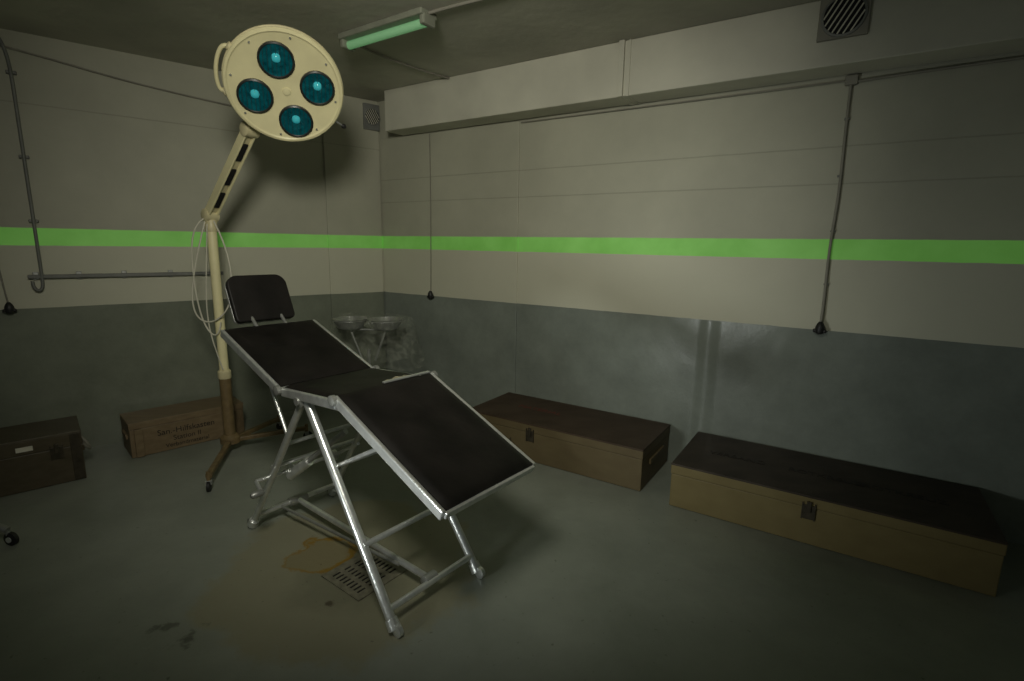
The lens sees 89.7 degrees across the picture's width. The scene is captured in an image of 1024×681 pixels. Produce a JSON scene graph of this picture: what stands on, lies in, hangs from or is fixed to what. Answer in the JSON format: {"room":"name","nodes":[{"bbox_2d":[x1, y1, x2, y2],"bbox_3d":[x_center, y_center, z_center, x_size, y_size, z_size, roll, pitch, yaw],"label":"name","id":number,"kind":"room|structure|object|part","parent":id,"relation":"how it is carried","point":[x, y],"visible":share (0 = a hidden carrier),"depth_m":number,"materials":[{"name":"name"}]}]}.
{"room":"operating room","nodes":[
{"label":"operating room","id":0,"kind":"room"},
{"bbox_2d":[0,28,385,447],"bbox_3d":[-3.622,-0.516,3.130,6.000,2.750,0.150,-8,14,-38],"label":"wall","id":1,"kind":"structure","parent":0,"point":[122,174],"depth_m":3.70,"materials":[{"name":"paint"}]},
{"bbox_2d":[0,270,16,313],"bbox_3d":[-3.261,-1.006,3.184,0.101,1.695,0.052,-7,13,-36],"label":"pull cord","id":2,"kind":"object","parent":1,"relation":"attached to","point":[9,308],"visible":1,"depth_m":3.33,"materials":[{"name":"black plastic"}]},
{"bbox_3d":[-3.282,-1.033,3.182,0.073,1.641,0.014,-3,11,-22],"label":"cord","id":3,"kind":"part","parent":2,"relation":"part of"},
{"bbox_2d":[0,37,44,291],"bbox_3d":[-3.131,-1.112,3.283,0.094,1.601,0.048,-9,14,-43],"label":"conduit pipe","id":4,"kind":"object","parent":1,"relation":"attached to","point":[9,71],"visible":1,"depth_m":3.29,"materials":[{"name":"grey metal"}]},
{"bbox_2d":[0,45,231,106],"bbox_3d":[-2.543,-1.815,3.639,2.381,0.221,0.012,-8,14,-38],"label":"wiring","id":5,"kind":"object","parent":1,"relation":"attached to","point":[11,48],"visible":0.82,"depth_m":3.50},
{"bbox_2d":[27,269,223,279],"bbox_3d":[-2.738,-0.483,3.736,1.140,0.050,0.039,-8,14,-38],"label":"pipe","id":6,"kind":"object","parent":1,"relation":"attached to","point":[170,273],"visible":0.92,"depth_m":3.65,"materials":[{"name":"metal"}]},
{"bbox_2d":[323,95,385,369],"bbox_3d":[-1.437,-0.784,4.755,0.510,2.746,0.020,-8,14,-38],"label":"wall","id":7,"kind":"structure","parent":1,"relation":"attached to","point":[351,154],"depth_m":4.69,"materials":[{"name":"paint"}]},
{"bbox_2d":[362,103,379,130],"bbox_3d":[-1.259,-2.003,4.618,0.150,0.220,0.038,-8,14,-38],"label":"air vent","id":8,"kind":"object","parent":1,"relation":"attached to","point":[371,117],"visible":1,"depth_m":4.61,"materials":[{"name":"grey metal"}]},
{"bbox_2d":[0,0,819,101],"bbox_3d":[-0.223,-1.695,1.972,12.500,0.100,7.500,1,11,0],"label":"ceiling","id":9,"kind":"structure","parent":0,"point":[486,34],"depth_m":3.02,"materials":[{"name":"paint"}]},
{"bbox_2d":[338,0,483,78],"bbox_3d":[-0.168,-1.750,2.760,1.010,0.079,2.369,-6,13,-34],"label":"fluorescent light fixture","id":10,"kind":"object","parent":9,"relation":"attached to","point":[417,18],"visible":0.97,"depth_m":2.95,"materials":[{"name":"metal"}]},
{"bbox_2d":[384,0,1023,135],"bbox_3d":[1.656,-1.585,2.712,6.400,0.328,0.259,8,13,32],"label":"ventilation duct","id":11,"kind":"object","parent":9,"relation":"attached to","point":[822,38],"visible":1,"depth_m":2.90,"materials":[{"name":"metal"}]},
{"bbox_2d":[427,134,433,298],"bbox_3d":[-0.720,-1.063,4.492,0.069,1.405,0.057,1,11,0],"label":"pull cord","id":12,"kind":"object","parent":11,"relation":"hanging from","point":[430,293],"visible":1,"depth_m":4.52,"materials":[{"name":"black rubber"}]},
{"bbox_3d":[-0.713,-1.096,4.492,0.016,1.340,0.011,-1,11,-12],"label":"cord","id":13,"kind":"part","parent":12,"relation":"part of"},
{"bbox_2d":[813,74,858,334],"bbox_3d":[1.810,-0.730,2.885,0.071,1.410,0.063,9,13,37],"label":"pull cord","id":14,"kind":"object","parent":11,"relation":"hanging from","point":[850,80],"visible":1,"depth_m":2.88,"materials":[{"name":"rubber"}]},
{"bbox_3d":[1.815,-0.761,2.887,0.032,1.351,0.022,-6,13,-32],"label":"cord","id":15,"kind":"part","parent":14,"relation":"part of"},
{"bbox_2d":[816,0,871,42],"bbox_3d":[1.661,-1.621,2.576,0.220,0.200,0.024,8,13,32],"label":"vent","id":16,"kind":"object","parent":11,"relation":"attached to","point":[837,21],"depth_m":2.57,"materials":[{"name":"grey metal"}]},
{"bbox_2d":[0,406,1023,680],"bbox_3d":[-0.267,1.106,2.497,12.500,0.100,7.500,1,11,0],"label":"floor","id":17,"kind":"structure","parent":0,"point":[130,569],"depth_m":2.25,"materials":[{"name":"paint"}]},
{"bbox_2d":[0,523,18,545],"bbox_3d":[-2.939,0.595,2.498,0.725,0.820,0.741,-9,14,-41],"label":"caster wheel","id":18,"kind":"object","parent":17,"relation":"on","point":[10,538],"visible":1,"depth_m":2.53,"materials":[{"name":"black rubber"}]},
{"bbox_2d":[0,416,91,496],"bbox_3d":[-3.059,0.728,3.130,0.784,0.320,0.383,-9,14,-42],"label":"chest","id":19,"kind":"object","parent":17,"relation":"on","point":[41,454],"visible":1,"depth_m":3.12,"materials":[{"name":"brown wood"}]},
{"bbox_3d":[-3.076,0.577,3.094,0.728,0.012,0.368,-9,14,-42],"label":"lid","id":20,"kind":"part","parent":19,"relation":"part of","materials":[{"name":"brown wood"}]},
{"bbox_3d":[-3.076,0.622,3.103,0.726,0.084,0.366,-9,14,-42],"label":"lid","id":21,"kind":"part","parent":19,"relation":"part of","materials":[{"name":"brown wood"}]},
{"bbox_3d":[-2.775,0.686,3.142,0.055,0.075,0.008,-9,14,-42],"label":"latch plate","id":22,"kind":"part","parent":19,"relation":"part of","materials":[{"name":"metal"}]},
{"bbox_3d":[-2.795,0.678,3.380,0.052,0.074,0.177,-9,14,-42],"label":"rope handle","id":23,"kind":"part","parent":19,"relation":"part of","materials":[{"name":"beige fabric"}]},
{"bbox_2d":[119,396,244,457],"bbox_3d":[-2.466,0.630,3.890,0.322,0.250,0.756,11,15,44],"label":"wooden crate","id":24,"kind":"object","parent":17,"relation":"on","point":[145,432],"visible":0.99,"depth_m":3.75,"materials":[{"name":"brown wood"}]},
{"bbox_3d":[-2.469,0.512,3.873,0.308,0.012,0.738,11,15,44],"label":"lid","id":25,"kind":"part","parent":24,"relation":"part of","materials":[{"name":"brown wood"}]},
{"bbox_3d":[-2.469,0.534,3.877,0.306,0.039,0.736,11,15,44],"label":"lid","id":26,"kind":"part","parent":24,"relation":"part of","materials":[{"name":"brown wood"}]},
{"bbox_2d":[191,24,345,491],"bbox_3d":[-1.632,-0.432,3.263,1.272,2.598,0.863,11,14,42],"label":"lamp","id":27,"kind":"object","parent":17,"relation":"on","point":[284,85],"visible":0.97,"depth_m":2.92,"materials":[{"name":"beige metal"}]},
{"bbox_3d":[-1.833,0.826,3.110,0.024,0.075,0.024,1,11,0],"label":"caster stem","id":28,"kind":"part","parent":27,"relation":"part of","materials":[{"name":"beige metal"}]},
{"bbox_3d":[-1.922,0.764,3.394,0.035,0.030,0.607,-2,11,-17],"label":"leg","id":29,"kind":"part","parent":27,"relation":"part of","materials":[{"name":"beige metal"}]},
{"bbox_3d":[-1.781,-1.029,3.192,0.540,0.514,0.012,7,12,31],"label":"arm","id":30,"kind":"part","parent":27,"relation":"part of","materials":[{"name":"beige metal"}]},
{"bbox_3d":[-1.752,-1.037,3.238,0.540,0.514,0.012,7,12,31],"label":"arm","id":31,"kind":"part","parent":27,"relation":"part of","materials":[{"name":"beige metal"}]},
{"bbox_3d":[-1.404,-1.347,2.812,0.046,0.041,0.038,1,11,0],"label":"bulb","id":32,"kind":"part","parent":27,"relation":"part of","materials":[{"name":"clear glass"}]},
{"bbox_3d":[-1.941,0.668,3.905,0.035,0.030,0.481,4,11,17],"label":"leg","id":33,"kind":"part","parent":27,"relation":"part of","materials":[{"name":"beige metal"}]},
{"bbox_3d":[-1.791,0.689,3.807,0.511,0.030,0.035,-5,12,-30],"label":"leg","id":34,"kind":"part","parent":27,"relation":"part of","materials":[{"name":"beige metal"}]},
{"bbox_3d":[-1.245,-1.491,2.717,0.046,0.041,0.038,1,11,0],"label":"bulb","id":35,"kind":"part","parent":27,"relation":"part of","materials":[{"name":"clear glass"}]},
{"bbox_3d":[-1.244,-1.274,2.968,0.046,0.041,0.038,1,11,0],"label":"bulb","id":36,"kind":"part","parent":27,"relation":"part of","materials":[{"name":"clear glass"}]},
{"bbox_3d":[-1.086,-1.419,2.873,0.046,0.041,0.038,1,11,0],"label":"bulb","id":37,"kind":"part","parent":27,"relation":"part of","materials":[{"name":"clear glass"}]},
{"bbox_2d":[335,120,345,128],"bbox_3d":[-1.029,-1.296,3.092,0.058,0.044,0.058,1,11,0],"label":"handle","id":38,"kind":"object","parent":27,"relation":"attached to","point":[343,126],"depth_m":3.09,"materials":[{"name":"metal"}]},
{"bbox_2d":[321,553,406,601],"bbox_3d":[-0.677,1.069,2.369,0.272,0.006,0.272,9,13,36],"label":"floor drain","id":39,"kind":"object","parent":17,"relation":"on","point":[351,577],"visible":0.82,"depth_m":2.35,"materials":[{"name":"metal"}]},
{"bbox_3d":[-0.750,1.086,2.273,0.272,0.006,0.028,9,13,36],"label":"frame","id":40,"kind":"part","parent":39,"relation":"part of","materials":[{"name":"metal"}]},
{"bbox_3d":[-0.774,1.054,2.441,0.028,0.006,0.272,9,13,36],"label":"frame","id":41,"kind":"part","parent":39,"relation":"part of","materials":[{"name":"metal"}]},
{"bbox_3d":[-0.580,1.084,2.297,0.028,0.006,0.272,9,13,36],"label":"frame","id":42,"kind":"part","parent":39,"relation":"part of","materials":[{"name":"metal"}]},
{"bbox_3d":[-0.603,1.052,2.465,0.272,0.006,0.028,9,13,36],"label":"frame","id":43,"kind":"part","parent":39,"relation":"part of","materials":[{"name":"metal"}]},
{"bbox_2d":[332,316,402,364],"bbox_3d":[-1.176,0.215,4.412,0.896,0.913,0.478,1,11,0],"label":"stand","id":44,"kind":"object","parent":17,"relation":"on","point":[350,323],"visible":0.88,"depth_m":4.33,"materials":[{"name":"metal"}]},
{"bbox_3d":[-1.368,-0.141,4.352,0.296,0.094,0.296,1,11,0],"label":"enamel bowl","id":45,"kind":"part","parent":44,"relation":"part of","materials":[{"name":"metal"}]},
{"bbox_3d":[-1.322,0.038,4.386,0.114,0.276,0.018,1,11,0],"label":"ring post","id":46,"kind":"part","parent":44,"relation":"part of","materials":[{"name":"metal"}]},
{"bbox_3d":[-1.226,0.345,4.443,0.028,0.550,0.028,1,11,0],"label":"stand post","id":47,"kind":"part","parent":44,"relation":"part of","materials":[{"name":"metal"}]},
{"bbox_3d":[-1.119,0.042,4.386,0.114,0.276,0.018,1,11,0],"label":"ring post","id":48,"kind":"part","parent":44,"relation":"part of","materials":[{"name":"metal"}]},
{"bbox_3d":[-1.068,-0.136,4.352,0.296,0.094,0.296,1,11,0],"label":"enamel bowl","id":49,"kind":"part","parent":44,"relation":"part of","materials":[{"name":"metal"}]},
{"bbox_2d":[220,274,534,638],"bbox_3d":[-0.774,0.398,2.399,1.798,1.311,0.633,9,13,36],"label":"table","id":50,"kind":"object","parent":17,"relation":"on","point":[447,453],"visible":1,"depth_m":2.19,"materials":[{"name":"leather"}]},
{"bbox_3d":[-1.260,0.093,2.462,0.560,0.231,0.018,9,13,38],"label":"rail","id":51,"kind":"part","parent":50,"relation":"part of","materials":[{"name":"metal"}]},
{"bbox_2d":[247,517,259,528],"bbox_3d":[-1.363,0.958,2.719,0.065,0.064,0.054,7,12,31],"label":"socket","id":52,"kind":"object","parent":50,"relation":"attached to","point":[252,522],"depth_m":2.70,"materials":[{"name":"metal"}]},
{"bbox_3d":[-1.397,-0.227,2.845,0.118,0.239,0.325,9,13,38],"label":"headrest plate","id":53,"kind":"part","parent":50,"relation":"part of","materials":[{"name":"leather"}]},
{"bbox_3d":[-1.194,0.720,2.414,0.034,0.034,0.060,9,13,38],"label":"crank knob","id":54,"kind":"part","parent":50,"relation":"part of","materials":[{"name":"metal"}]},
{"bbox_3d":[-1.206,0.697,2.452,0.018,0.047,0.078,-9,14,-42],"label":"crank arm","id":55,"kind":"part","parent":50,"relation":"part of","materials":[{"name":"metal"}]},
{"bbox_2d":[225,274,294,322],"bbox_3d":[-1.382,-0.235,2.831,0.130,0.245,0.325,9,13,38],"label":"cushion","id":56,"kind":"object","parent":50,"relation":"on","point":[251,298],"depth_m":2.81,"materials":[{"name":"black leather"}]},
{"bbox_3d":[-1.045,0.222,2.288,0.044,0.044,0.022,9,13,38],"label":"hinge knob","id":57,"kind":"part","parent":50,"relation":"part of","materials":[{"name":"metal"}]},
{"bbox_2d":[225,320,369,386],"bbox_3d":[-1.100,0.049,2.650,0.549,0.213,0.480,9,13,38],"label":"cushion","id":58,"kind":"object","parent":50,"relation":"on","point":[286,354],"depth_m":2.58,"materials":[{"name":"black leather"}]},
{"bbox_3d":[-0.859,0.241,2.166,0.432,0.069,0.018,9,13,38],"label":"seat rail","id":59,"kind":"part","parent":50,"relation":"part of","materials":[{"name":"metal"}]},
{"bbox_3d":[-0.702,0.236,2.009,0.044,0.044,0.022,9,13,38],"label":"hinge knob","id":60,"kind":"part","parent":50,"relation":"part of","materials":[{"name":"metal"}]},
{"bbox_2d":[328,489,336,495],"bbox_3d":[-1.069,0.895,3.077,0.054,0.064,0.065,-9,15,-43],"label":"socket","id":61,"kind":"object","parent":50,"relation":"attached to","point":[332,492],"depth_m":3.06,"materials":[{"name":"metal"}]},
{"bbox_3d":[-0.969,0.622,2.792,0.056,0.056,0.030,9,13,38],"label":"clamp knob","id":62,"kind":"part","parent":50,"relation":"part of","materials":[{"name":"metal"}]},
{"bbox_3d":[-0.946,0.026,2.846,0.560,0.231,0.018,9,13,38],"label":"rail","id":63,"kind":"part","parent":50,"relation":"part of","materials":[{"name":"metal"}]},
{"bbox_3d":[-0.870,0.571,2.696,0.268,0.154,0.016,11,14,42],"label":"lever","id":64,"kind":"part","parent":50,"relation":"part of","materials":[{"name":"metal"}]},
{"bbox_2d":[285,368,419,396],"bbox_3d":[-0.705,0.194,2.352,0.423,0.058,0.470,9,13,38],"label":"seat cushion","id":65,"kind":"object","parent":50,"relation":"on","point":[301,382],"depth_m":2.27,"materials":[{"name":"black leather"}]},
{"bbox_3d":[-0.592,0.455,2.048,0.369,0.211,0.018,9,13,38],"label":"brace leg","id":66,"kind":"part","parent":50,"relation":"part of","materials":[{"name":"metal"}]},
{"bbox_3d":[-0.463,0.406,1.864,0.623,0.309,0.018,9,13,38],"label":"leg rest rail","id":67,"kind":"part","parent":50,"relation":"part of","materials":[{"name":"metal"}]},
{"bbox_2d":[385,615,400,632],"bbox_3d":[-0.462,1.105,2.007,0.054,0.064,0.065,-9,15,-43],"label":"socket","id":68,"kind":"object","parent":50,"relation":"attached to","point":[393,625],"depth_m":1.99,"materials":[{"name":"metal"}]},
{"bbox_2d":[338,373,532,510],"bbox_3d":[-0.302,0.364,2.051,0.611,0.290,0.480,9,13,38],"label":"cushion","id":69,"kind":"object","parent":50,"relation":"on","point":[447,453],"depth_m":1.99,"materials":[{"name":"black leather"}]},
{"bbox_2d":[469,560,480,573],"bbox_3d":[-0.167,1.042,2.367,0.054,0.064,0.065,-9,15,-43],"label":"socket","id":70,"kind":"object","parent":50,"relation":"attached to","point":[474,565],"depth_m":2.35,"materials":[{"name":"metal"}]},
{"bbox_3d":[-0.149,0.339,2.248,0.623,0.309,0.018,9,13,38],"label":"leg rest rail","id":71,"kind":"part","parent":50,"relation":"part of","materials":[{"name":"metal"}]},
{"bbox_2d":[472,392,669,490],"bbox_3d":[0.381,0.686,3.755,1.376,0.277,0.583,8,13,32],"label":"storage box","id":72,"kind":"object","parent":17,"relation":"on","point":[613,448],"visible":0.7,"depth_m":3.50,"materials":[{"name":"brown paint"}]},
{"bbox_3d":[0.125,0.664,3.583,0.055,0.075,0.008,8,13,32],"label":"latch plate","id":73,"kind":"part","parent":72,"relation":"part of","materials":[{"name":"metal"}]},
{"bbox_3d":[0.387,0.557,3.737,1.358,0.012,0.568,8,13,32],"label":"lid","id":74,"kind":"part","parent":72,"relation":"part of","materials":[{"name":"paint"}]},
{"bbox_3d":[0.386,0.587,3.742,1.356,0.054,0.566,8,13,32],"label":"lid","id":75,"kind":"part","parent":72,"relation":"part of","materials":[{"name":"brown paint"}]},
{"bbox_2d":[669,432,1007,596],"bbox_3d":[1.695,0.876,2.878,1.466,0.267,0.643,8,13,32],"label":"storage box","id":76,"kind":"object","parent":17,"relation":"on","point":[942,531],"visible":1,"depth_m":2.65,"materials":[{"name":"paint"}]},
{"bbox_3d":[1.511,0.875,2.626,0.055,0.075,0.008,8,13,32],"label":"latch plate","id":77,"kind":"part","parent":76,"relation":"part of","materials":[{"name":"metal"}]},
{"bbox_3d":[1.701,0.752,2.861,1.448,0.012,0.628,8,13,32],"label":"lid","id":78,"kind":"part","parent":76,"relation":"part of","materials":[{"name":"paint"}]},
{"bbox_3d":[1.701,0.781,2.867,1.446,0.054,0.626,8,13,32],"label":"lid","id":79,"kind":"part","parent":76,"relation":"part of","materials":[{"name":"paint"}]},
{"bbox_2d":[378,51,1023,544],"bbox_3d":[1.738,-0.429,3.118,7.000,2.750,0.150,8,13,32],"label":"wall","id":80,"kind":"structure","parent":0,"point":[637,227],"depth_m":3.04,"materials":[{"name":"paint"}]},
{"bbox_2d":[381,121,519,406],"bbox_3d":[-0.588,-0.565,4.533,1.500,2.420,0.012,8,13,32],"label":"wall","id":81,"kind":"structure","parent":80,"relation":"attached to","point":[465,334],"depth_m":4.45,"materials":[{"name":"paint"}]},
{"bbox_2d":[688,320,721,442],"bbox_3d":[1.288,0.374,3.462,0.150,1.026,0.008,8,13,32],"label":"trim","id":82,"kind":"structure","parent":80,"relation":"attached to","point":[709,332],"depth_m":3.44,"materials":[{"name":"paint"}]},
{"bbox_2d":[521,56,1023,122],"bbox_3d":[2.143,-1.357,2.572,4.950,0.030,0.016,8,13,32],"label":"cable","id":83,"kind":"object","parent":80,"relation":"attached to","point":[1020,57],"visible":1,"depth_m":2.73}
]}

